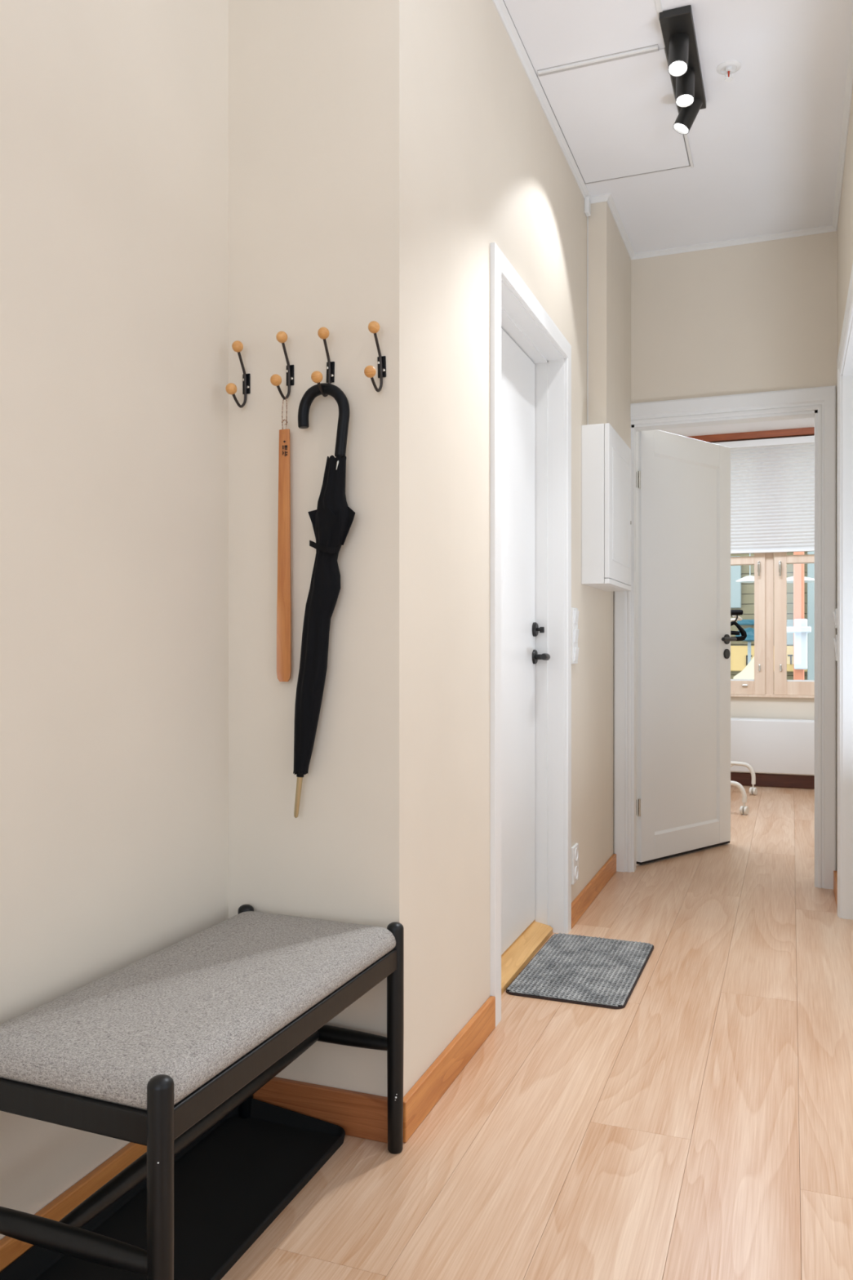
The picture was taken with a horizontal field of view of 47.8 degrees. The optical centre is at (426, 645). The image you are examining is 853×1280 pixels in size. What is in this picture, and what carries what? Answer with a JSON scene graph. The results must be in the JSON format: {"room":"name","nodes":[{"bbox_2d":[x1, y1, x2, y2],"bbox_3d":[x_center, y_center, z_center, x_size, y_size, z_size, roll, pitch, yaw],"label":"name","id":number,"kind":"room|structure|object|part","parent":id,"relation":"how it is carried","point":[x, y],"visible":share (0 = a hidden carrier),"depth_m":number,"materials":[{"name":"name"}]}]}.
{"room":"entrance hallway","nodes":[
{"label":"entrance hallway","id":0,"kind":"room"},
{"bbox_2d":[0,0,228,1239],"bbox_3d":[-1.340,-0.370,-0.034,0.140,2.800,4.985,0,0,21],"label":"wall","id":1,"kind":"structure","parent":0,"point":[114,113],"depth_m":1.76,"materials":[{"name":"beige paint"}]},
{"bbox_2d":[0,1142,146,1271],"bbox_3d":[-1.293,0.985,-0.127,0.015,0.090,4.845,0,0,21],"label":"baseboard","id":2,"kind":"structure","parent":1,"relation":"attached to","point":[11,1249],"depth_m":1.67,"materials":[{"name":"orange wood"}]},
{"bbox_2d":[228,0,399,1097],"bbox_3d":[-0.224,-0.370,2.133,0.411,2.800,0.140,0,0,21],"label":"wall","id":3,"kind":"structure","parent":0,"point":[313,85],"depth_m":2.06,"materials":[{"name":"beige paint"}]},
{"bbox_2d":[225,340,250,408],"bbox_3d":[-0.410,-0.589,2.089,0.024,0.142,0.075,0,0,21],"label":"coat hook","id":4,"kind":"object","parent":3,"relation":"attached to","point":[237,346],"visible":1,"depth_m":2.09,"materials":[{"name":"black metal"}]},
{"bbox_3d":[-0.408,-0.581,2.094,0.006,0.126,0.060,0,0,21],"label":"bent rod","id":5,"kind":"part","parent":4,"relation":"part of","materials":[{"name":"black metal"}]},
{"bbox_3d":[-0.397,-0.576,2.122,0.018,0.044,0.003,0,0,21],"label":"mounting plate","id":6,"kind":"part","parent":4,"relation":"part of","materials":[{"name":"black metal"}]},
{"bbox_2d":[270,331,293,399],"bbox_3d":[-0.308,-0.597,2.050,0.024,0.142,0.075,0,0,21],"label":"coat hook","id":7,"kind":"object","parent":3,"relation":"attached to","point":[282,336],"visible":1,"depth_m":2.05,"materials":[{"name":"black metal"}]},
{"bbox_3d":[-0.306,-0.589,2.055,0.006,0.126,0.060,0,0,21],"label":"bent rod","id":8,"kind":"part","parent":7,"relation":"part of","materials":[{"name":"black metal"}]},
{"bbox_2d":[276,395,291,681],"bbox_3d":[-0.307,-0.228,2.068,0.033,0.612,0.015,0,0,21],"label":"shoehorn","id":9,"kind":"object","parent":7,"relation":"hanging from","point":[284,595],"visible":1,"depth_m":2.07,"materials":[{"name":"brown wood"}]},
{"bbox_3d":[-0.295,-0.584,2.084,0.018,0.044,0.003,0,0,21],"label":"mounting plate","id":10,"kind":"part","parent":7,"relation":"part of","materials":[{"name":"black metal"}]},
{"bbox_2d":[253,1076,387,1142],"bbox_3d":[-0.244,0.985,2.058,0.396,0.090,0.015,0,0,21],"label":"baseboard","id":11,"kind":"structure","parent":3,"relation":"attached to","point":[360,1114],"depth_m":2.03,"materials":[{"name":"orange wood"}]},
{"bbox_2d":[311,327,334,396],"bbox_3d":[-0.217,-0.594,2.016,0.024,0.142,0.075,2,1,21],"label":"coat hook","id":12,"kind":"object","parent":3,"relation":"attached to","point":[323,332],"visible":0.94,"depth_m":2.02,"materials":[{"name":"black metal"}]},
{"bbox_2d":[293,382,355,817],"bbox_3d":[-0.215,-0.091,2.021,0.146,0.918,0.047,0,0,21],"label":"umbrella","id":13,"kind":"object","parent":12,"relation":"hanging from","point":[332,519],"visible":0.99,"depth_m":2.01,"materials":[{"name":"black fabric"}]},
{"bbox_3d":[-0.216,-0.471,2.023,0.119,0.159,0.023,0,0,21],"label":"crook handle","id":14,"kind":"part","parent":13,"relation":"part of","materials":[{"name":"black plastic"}]},
{"bbox_3d":[-0.215,-0.586,2.021,0.006,0.126,0.060,2,1,21],"label":"bent rod","id":15,"kind":"part","parent":12,"relation":"part of","materials":[{"name":"black metal"}]},
{"bbox_3d":[-0.204,-0.581,2.049,0.018,0.044,0.003,2,1,21],"label":"mounting plate","id":16,"kind":"part","parent":12,"relation":"part of","materials":[{"name":"black metal"}]},
{"bbox_2d":[364,320,386,391],"bbox_3d":[-0.106,-0.593,1.974,0.024,0.142,0.075,-2,-1,21],"label":"coat hook","id":17,"kind":"object","parent":3,"relation":"attached to","point":[370,371],"visible":1,"depth_m":1.98,"materials":[{"name":"black metal"}]},
{"bbox_3d":[-0.104,-0.585,1.978,0.006,0.126,0.060,-2,-1,21],"label":"bent rod","id":18,"kind":"part","parent":17,"relation":"part of","materials":[{"name":"black metal"}]},
{"bbox_3d":[-0.093,-0.580,2.007,0.018,0.044,0.003,-2,-1,21],"label":"mounting plate","id":19,"kind":"part","parent":17,"relation":"part of","materials":[{"name":"black metal"}]},
{"bbox_2d":[399,0,613,1097],"bbox_3d":[0.335,-0.370,3.223,0.140,2.800,2.575,0,0,21],"label":"wall","id":20,"kind":"structure","parent":0,"point":[482,162],"depth_m":2.34,"materials":[{"name":"beige paint"}]},
{"bbox_2d":[403,995,495,1142],"bbox_3d":[0.065,0.988,2.293,0.015,0.085,0.644,0,0,21],"label":"baseboard","id":21,"kind":"structure","parent":20,"relation":"attached to","point":[422,1097],"depth_m":2.22,"materials":[{"name":"orange wood"}]},
{"bbox_2d":[490,242,571,1026],"bbox_3d":[0.280,-0.028,3.070,0.161,2.115,0.961,0,0,21],"label":"door","id":22,"kind":"structure","parent":20,"relation":"in","point":[531,357],"depth_m":3.31,"materials":[{"name":"white wood"}]},
{"bbox_3d":[0.408,0.041,3.385,0.053,0.026,0.120,0,0,8],"label":"handle","id":23,"kind":"part","parent":22,"relation":"part of","materials":[{"name":"black metal"}]},
{"bbox_2d":[571,843,578,884],"bbox_3d":[0.553,0.814,3.582,0.014,0.137,0.090,0,0,21],"label":"wall socket","id":24,"kind":"object","parent":20,"relation":"attached to","point":[575,849],"visible":0.99,"depth_m":3.56,"materials":[{"name":"white plastic"}]},
{"bbox_2d":[571,607,579,663],"bbox_3d":[0.538,-0.034,3.535,0.019,0.203,0.128,0,0,21],"label":"light switch","id":25,"kind":"object","parent":20,"relation":"attached to","point":[575,612],"visible":0.96,"depth_m":3.52,"materials":[{"name":"white plastic"}]},
{"bbox_2d":[586,216,587,424],"bbox_3d":[0.639,-1.300,3.816,0.004,0.880,0.004,0,0,21],"label":"cable","id":26,"kind":"object","parent":20,"relation":"attached to","point":[587,216],"visible":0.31,"depth_m":3.81,"materials":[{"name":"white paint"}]},
{"bbox_2d":[584,195,591,216],"bbox_3d":[0.634,-1.726,3.788,0.018,0.063,0.043,0,0,21],"label":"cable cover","id":27,"kind":"object","parent":20,"relation":"attached to","point":[587,200],"visible":1,"depth_m":3.77,"materials":[{"name":"white plastic"}]},
{"bbox_2d":[571,853,616,928],"bbox_3d":[0.690,0.990,3.939,0.015,0.080,0.952,0,0,21],"label":"baseboard","id":28,"kind":"structure","parent":20,"relation":"attached to","point":[584,899],"depth_m":3.86,"materials":[{"name":"orange wood"}]},
{"bbox_2d":[581,422,631,591],"bbox_3d":[0.748,-0.543,3.957,0.111,0.614,0.550,0,0,21],"label":"upper cabinet","id":29,"kind":"object","parent":20,"relation":"attached to","point":[606,458],"visible":1,"depth_m":3.71,"materials":[{"name":"white metal"}]},
{"bbox_3d":[0.788,-0.554,3.942,0.019,0.592,0.550,0,0,21],"label":"cabinet door","id":30,"kind":"part","parent":29,"relation":"part of","materials":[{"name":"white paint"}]},
{"bbox_3d":[0.788,-0.246,3.942,0.019,0.020,0.550,0,0,21],"label":"rail","id":31,"kind":"part","parent":29,"relation":"part of","materials":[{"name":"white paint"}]},
{"bbox_2d":[220,785,852,1279],"bbox_3d":[1.175,1.055,1.865,5.913,0.050,10.580,0,0,21],"label":"floor","id":32,"kind":"structure","parent":0,"point":[700,1126],"depth_m":2.07,"materials":[{"name":"beige wood"}]},
{"bbox_2d":[0,1097,345,1279],"bbox_3d":[-0.510,1.003,1.499,0.294,0.052,1.202,0,0,21],"label":"tray","id":33,"kind":"object","parent":32,"relation":"on","point":[233,1181],"visible":0.69,"depth_m":1.78,"materials":[{"name":"black plastic"}]},
{"bbox_2d":[0,904,404,1279],"bbox_3d":[-0.371,0.796,1.679,0.390,0.468,0.789,0,0,22],"label":"bench","id":34,"kind":"object","parent":32,"relation":"on","point":[155,1051],"visible":1,"depth_m":1.45,"materials":[{"name":"grey fabric"}]},
{"bbox_3d":[-0.514,0.635,1.330,0.332,0.042,0.021,0,0,22],"label":"short rail","id":35,"kind":"part","parent":34,"relation":"part of","materials":[{"name":"black wood"}]},
{"bbox_3d":[-0.349,0.797,1.262,0.034,0.465,0.034,0,0,22],"label":"leg","id":36,"kind":"part","parent":34,"relation":"part of","materials":[{"name":"black wood"}]},
{"bbox_2d":[0,911,395,1110],"bbox_3d":[-0.371,0.588,1.679,0.376,0.052,0.770,0,0,22],"label":"seat cushion","id":37,"kind":"object","parent":34,"relation":"on","point":[165,1029],"depth_m":1.49,"materials":[{"name":"grey fabric"}]},
{"bbox_3d":[-0.393,0.795,2.096,0.034,0.459,0.034,0,0,22],"label":"leg","id":38,"kind":"part","parent":34,"relation":"part of","materials":[{"name":"black wood"}]},
{"bbox_3d":[-0.206,0.635,1.612,0.021,0.042,0.731,0,0,22],"label":"long rail","id":39,"kind":"part","parent":34,"relation":"part of","materials":[{"name":"black wood"}]},
{"bbox_3d":[-0.064,0.797,1.962,0.034,0.465,0.034,0,0,22],"label":"leg","id":40,"kind":"part","parent":34,"relation":"part of","materials":[{"name":"black wood"}]},
{"bbox_2d":[506,933,653,1008],"bbox_3d":[0.505,1.024,3.068,0.352,0.010,0.625,0,0,21],"label":"doormat","id":41,"kind":"object","parent":32,"relation":"on","point":[588,971],"visible":1,"depth_m":3.01,"materials":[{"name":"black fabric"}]},
{"bbox_2d":[730,609,757,814],"bbox_3d":[1.801,0.408,6.311,0.670,1.243,0.933,0,0,21],"label":"clothes rack","id":42,"kind":"object","parent":32,"relation":"on","point":[744,809],"visible":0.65,"depth_m":5.86,"materials":[{"name":"beige metal"}]},
{"bbox_2d":[730,615,746,639],"bbox_3d":[1.821,-0.114,5.908,0.279,0.172,0.024,0,0,21],"label":"clothes hanger","id":43,"kind":"object","parent":42,"relation":"hanging from","point":[733,633],"visible":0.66,"depth_m":5.87,"materials":[{"name":"black metal"}]},
{"bbox_2d":[502,0,852,253],"bbox_3d":[1.194,-1.816,0.301,4.641,0.108,7.670,0,0,21],"label":"ceiling","id":44,"kind":"structure","parent":0,"point":[762,156],"depth_m":3.18,"materials":[{"name":"white paint"}]},
{"bbox_3d":[0.516,-1.766,2.912,0.364,0.007,0.022,0,0,21],"label":"trim","id":45,"kind":"part","parent":44,"relation":"part of","materials":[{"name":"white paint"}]},
{"bbox_3d":[0.657,-1.768,3.268,0.386,0.003,0.744,0,0,21],"label":"panel","id":46,"kind":"part","parent":44,"relation":"part of","materials":[{"name":"white paint"}]},
{"bbox_3d":[0.796,-1.768,3.622,0.404,0.003,0.008,0,0,21],"label":"trim","id":47,"kind":"part","parent":44,"relation":"part of","materials":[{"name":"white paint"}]},
{"bbox_3d":[0.523,-1.768,2.350,0.016,0.003,0.965,0,0,21],"label":"trim","id":48,"kind":"part","parent":44,"relation":"part of","materials":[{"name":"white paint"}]},
{"bbox_2d":[492,0,852,260],"bbox_3d":[-0.448,-1.760,0.985,1.196,0.020,7.542,0,0,32],"label":"trim","id":49,"kind":"structure","parent":44,"relation":"attached to","point":[500,5],"depth_m":3.55,"materials":[{"name":"white wood"}]},
{"bbox_2d":[659,4,706,134],"bbox_3d":[0.775,-1.702,2.915,0.099,0.135,0.510,0,0,21],"label":"ceiling spotlight","id":50,"kind":"object","parent":44,"relation":"attached to","point":[677,24],"visible":1,"depth_m":2.81,"materials":[{"name":"black metal"}]},
{"bbox_3d":[0.853,-1.767,3.216,0.010,0.006,0.730,0,0,21],"label":"trim","id":51,"kind":"part","parent":44,"relation":"part of","materials":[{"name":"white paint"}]},
{"bbox_2d":[716,60,741,81],"bbox_3d":[0.926,-1.751,2.948,0.072,0.038,0.072,0,0,21],"label":"sprinkler","id":52,"kind":"object","parent":44,"relation":"attached to","point":[729,67],"visible":1,"depth_m":2.94,"materials":[{"name":"white plastic"}]},
{"bbox_2d":[631,231,837,871],"bbox_3d":[1.215,-0.370,4.331,4.000,2.800,0.120,0,0,21],"label":"wall","id":53,"kind":"structure","parent":0,"point":[759,317],"depth_m":4.20,"materials":[{"name":"beige paint"}]},
{"bbox_2d":[587,201,631,448],"bbox_3d":[0.783,-1.095,4.098,0.078,1.350,0.620,0,0,21],"label":"wall","id":54,"kind":"structure","parent":53,"relation":"attached to","point":[609,260],"depth_m":3.82,"materials":[{"name":"beige paint"}]},
{"bbox_2d":[613,385,835,888],"bbox_3d":[1.437,-0.032,4.608,0.931,2.124,0.830,0,0,21],"label":"door","id":55,"kind":"structure","parent":53,"relation":"in","point":[672,631],"depth_m":4.57,"materials":[{"name":"white wood"}]},
{"bbox_3d":[1.274,-0.005,4.746,0.553,1.806,0.038,0,0,-41],"label":"panel","id":56,"kind":"part","parent":55,"relation":"part of","materials":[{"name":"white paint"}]},
{"bbox_3d":[1.530,-0.030,4.903,0.136,0.051,0.060,0,0,-41],"label":"handle","id":57,"kind":"part","parent":55,"relation":"part of","materials":[{"name":"black metal"}]},
{"bbox_2d":[657,417,814,436],"bbox_3d":[1.420,-1.590,5.900,3.270,0.080,2.960,0,0,21],"label":"ceiling","id":58,"kind":"structure","parent":0,"point":[805,422],"depth_m":6.85,"materials":[{"name":"white paint"}]},
{"bbox_2d":[687,426,814,443],"bbox_3d":[2.297,-1.526,7.056,1.770,0.047,0.074,0,0,21],"label":"board","id":59,"kind":"object","parent":58,"relation":"attached to","point":[801,432],"visible":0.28,"depth_m":6.98,"materials":[{"name":"brown wood"}]},
{"bbox_2d":[730,697,814,776],"bbox_3d":[1.971,-0.370,7.354,3.270,2.800,0.250,0,0,21],"label":"wall","id":60,"kind":"structure","parent":0,"point":[740,707],"depth_m":7.01,"materials":[{"name":"beige paint"}]},
{"bbox_2d":[711,435,814,554],"bbox_3d":[2.295,-1.081,7.049,1.670,0.820,0.050,0,0,21],"label":"blind","id":61,"kind":"object","parent":60,"relation":"attached to","point":[772,480],"visible":0.44,"depth_m":6.97,"materials":[{"name":"white fabric"}]},
{"bbox_3d":[2.295,-1.467,7.049,1.670,0.049,0.050,0,0,21],"label":"head rail","id":62,"kind":"part","parent":61,"relation":"part of","materials":[{"name":"white plastic"}]},
{"bbox_3d":[2.295,-0.681,7.049,1.670,0.020,0.036,0,0,21],"label":"rail","id":63,"kind":"part","parent":61,"relation":"part of","materials":[{"name":"white plastic"}]},
{"bbox_2d":[730,551,814,697],"bbox_3d":[2.324,-0.580,7.127,1.670,1.920,0.163,0,0,21],"label":"window","id":64,"kind":"structure","parent":60,"relation":"in","point":[770,680],"depth_m":7.04,"materials":[{"name":"brown wood"}]},
{"bbox_3d":[2.031,-0.574,7.245,0.979,1.872,0.090,0,0,21],"label":"sash","id":65,"kind":"part","parent":64,"relation":"part of","materials":[{"name":"brown wood"}]},
{"bbox_3d":[2.426,-0.558,7.025,0.018,0.111,0.043,0,0,21],"label":"handle","id":66,"kind":"part","parent":64,"relation":"part of","materials":[{"name":"silver metal"}]},
{"bbox_3d":[2.336,-0.586,7.157,1.670,1.908,0.100,0,0,21],"label":"frame","id":67,"kind":"part","parent":64,"relation":"part of","materials":[{"name":"brown wood"}]},
{"bbox_3d":[2.321,0.371,7.120,1.670,0.018,0.120,0,0,21],"label":"sill","id":68,"kind":"part","parent":64,"relation":"part of","materials":[{"name":"brown wood"}]},
{"bbox_3d":[2.562,-0.554,6.973,0.018,0.111,0.043,0,0,21],"label":"handle","id":69,"kind":"part","parent":64,"relation":"part of","materials":[{"name":"silver metal"}]},
{"bbox_3d":[2.813,-0.574,6.949,0.570,1.872,0.090,0,0,21],"label":"sash","id":70,"kind":"part","parent":64,"relation":"part of","materials":[{"name":"brown wood"}]},
{"bbox_2d":[730,717,814,775],"bbox_3d":[2.327,0.728,7.018,1.673,0.390,0.124,0,0,21],"label":"radiator","id":71,"kind":"object","parent":60,"relation":"attached to","point":[770,745],"visible":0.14,"depth_m":6.89,"materials":[{"name":"white metal"}]},
{"bbox_2d":[730,717,814,720],"bbox_3d":[2.329,0.631,7.023,1.673,0.197,0.114,0,0,21],"label":"grille","id":72,"kind":"object","parent":71,"relation":"attached to","point":[731,718],"depth_m":6.94,"materials":[{"name":"white metal"}]},
{"bbox_2d":[730,772,814,788],"bbox_3d":[1.924,0.985,7.230,3.030,0.090,0.015,0,0,21],"label":"baseboard","id":73,"kind":"structure","parent":60,"relation":"attached to","point":[744,779],"depth_m":6.99,"materials":[{"name":"brown wood"}]},
{"bbox_2d":[837,90,852,355],"bbox_3d":[1.465,-0.370,3.172,0.130,2.800,1.870,0,0,21],"label":"wall","id":74,"kind":"structure","parent":0,"point":[845,226],"depth_m":3.40,"materials":[{"name":"beige paint"}]},
{"bbox_2d":[833,871,837,910],"bbox_3d":[1.652,0.990,3.868,0.015,0.080,0.404,0,0,21],"label":"baseboard","id":75,"kind":"structure","parent":74,"relation":"attached to","point":[835,873],"depth_m":3.88,"materials":[{"name":"orange wood"}]},
{"bbox_2d":[833,635,837,661],"bbox_3d":[1.670,0.011,3.923,0.020,0.107,0.084,0,0,21],"label":"light switch","id":76,"kind":"object","parent":74,"relation":"attached to","point":[835,640],"visible":0.66,"depth_m":3.90,"materials":[{"name":"white plastic"}]},
{"bbox_3d":[1.674,0.011,3.921,0.011,0.107,0.084,0,0,21],"label":"plate","id":77,"kind":"part","parent":76,"relation":"part of","materials":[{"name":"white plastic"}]},
{"bbox_2d":[833,608,837,628],"bbox_3d":[1.684,-0.110,3.960,0.019,0.080,0.084,0,0,21],"label":"light switch","id":78,"kind":"object","parent":74,"relation":"attached to","point":[835,613],"visible":0.8,"depth_m":3.93,"materials":[{"name":"white plastic"}]},
{"bbox_3d":[1.688,-0.110,3.959,0.011,0.080,0.084,0,0,21],"label":"plate","id":79,"kind":"part","parent":78,"relation":"part of","materials":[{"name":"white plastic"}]},
{"bbox_2d":[837,263,852,919],"bbox_3d":[1.450,-0.033,3.154,0.148,2.126,1.079,0,0,21],"label":"door","id":80,"kind":"structure","parent":74,"relation":"in","point":[845,357],"depth_m":3.62,"materials":[{"name":"white wood"}]},
{"label":"outside","id":81,"kind":"structure","parent":0,"visible":0},
{"bbox_3d":[4.212,1.780,11.103,16.000,0.300,8.250,0,0,21],"label":"street","id":82,"kind":"object","parent":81,"visible":0},
{"bbox_2d":[733,656,754,679],"bbox_3d":[2.965,0.850,8.982,0.232,1.560,0.500,0,0,21],"label":"tarpaulin","id":83,"kind":"object","parent":82,"relation":"on","point":[748,673],"visible":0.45,"depth_m":8.73,"materials":[{"name":"beige"}]},
{"bbox_2d":[735,626,754,663],"bbox_3d":[3.819,0.709,11.386,0.320,1.842,0.320,0,0,21],"label":"parasol","id":84,"kind":"object","parent":82,"relation":"on","point":[749,631],"visible":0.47,"depth_m":11.32,"materials":[{"name":"teal fabric"}]},
{"bbox_2d":[730,551,814,679],"bbox_3d":[4.135,-1.045,11.747,7.400,5.350,1.700,0,0,21],"label":"building","id":85,"kind":"structure","parent":82,"relation":"on","point":[742,594],"depth_m":12.18,"materials":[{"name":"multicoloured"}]},
{"bbox_2d":[730,645,754,671],"bbox_3d":[4.041,0.169,12.309,0.277,0.314,0.085,0,0,21],"label":"sign","id":86,"kind":"object","parent":85,"relation":"attached to","point":[739,658],"depth_m":12.30,"materials":[{"name":"yellow"}]},
{"bbox_2d":[735,553,754,582],"bbox_3d":[3.826,-2.152,11.383,0.320,2.836,0.320,0,0,21],"label":"pendant lamp","id":87,"kind":"object","parent":85,"relation":"hanging from","point":[749,579],"visible":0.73,"depth_m":11.31,"materials":[{"name":"white plastic"}]},
{"bbox_3d":[3.826,-0.779,11.383,0.320,0.090,0.320,0,0,21],"label":"lamp shade","id":88,"kind":"part","parent":87,"relation":"part of","materials":[{"name":"white plastic"}]},
{"bbox_3d":[4.570,-0.161,12.144,0.158,0.323,0.070,0,0,21],"label":"glass panel","id":89,"kind":"part","parent":85,"relation":"part of","materials":[{"name":"blue"}]},
{"bbox_2d":[786,645,793,671],"bbox_3d":[4.574,0.171,12.107,0.067,0.318,0.085,0,0,21],"label":"sign","id":90,"kind":"object","parent":85,"relation":"attached to","point":[789,648],"depth_m":12.08,"materials":[{"name":"yellow"}]},
{"bbox_2d":[786,576,814,582],"bbox_3d":[4.314,-2.146,11.198,0.520,2.848,0.520,0,0,21],"label":"pendant lamp","id":91,"kind":"object","parent":85,"relation":"hanging from","point":[789,580],"visible":0.32,"depth_m":11.02,"materials":[{"name":"white plastic"}]},
{"bbox_2d":[793,551,804,788],"bbox_3d":[3.634,-0.142,9.392,0.098,3.544,0.140,0,0,21],"label":"column","id":92,"kind":"structure","parent":82,"relation":"on","point":[798,569],"depth_m":9.33,"materials":[{"name":"brown"}]},
{"bbox_2d":[794,618,807,669],"bbox_3d":[3.612,-0.010,9.287,0.120,0.486,0.069,0,0,21],"label":"sign","id":93,"kind":"object","parent":92,"relation":"attached to","point":[800,638],"visible":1,"depth_m":9.26,"materials":[{"name":"grey"}]},
{"bbox_2d":[786,626,811,632],"bbox_3d":[3.568,-0.148,9.229,0.228,0.059,0.069,0,0,21],"label":"sign","id":94,"kind":"object","parent":93,"relation":"attached to","point":[795,628],"visible":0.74,"depth_m":9.20,"materials":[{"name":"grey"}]}
]}

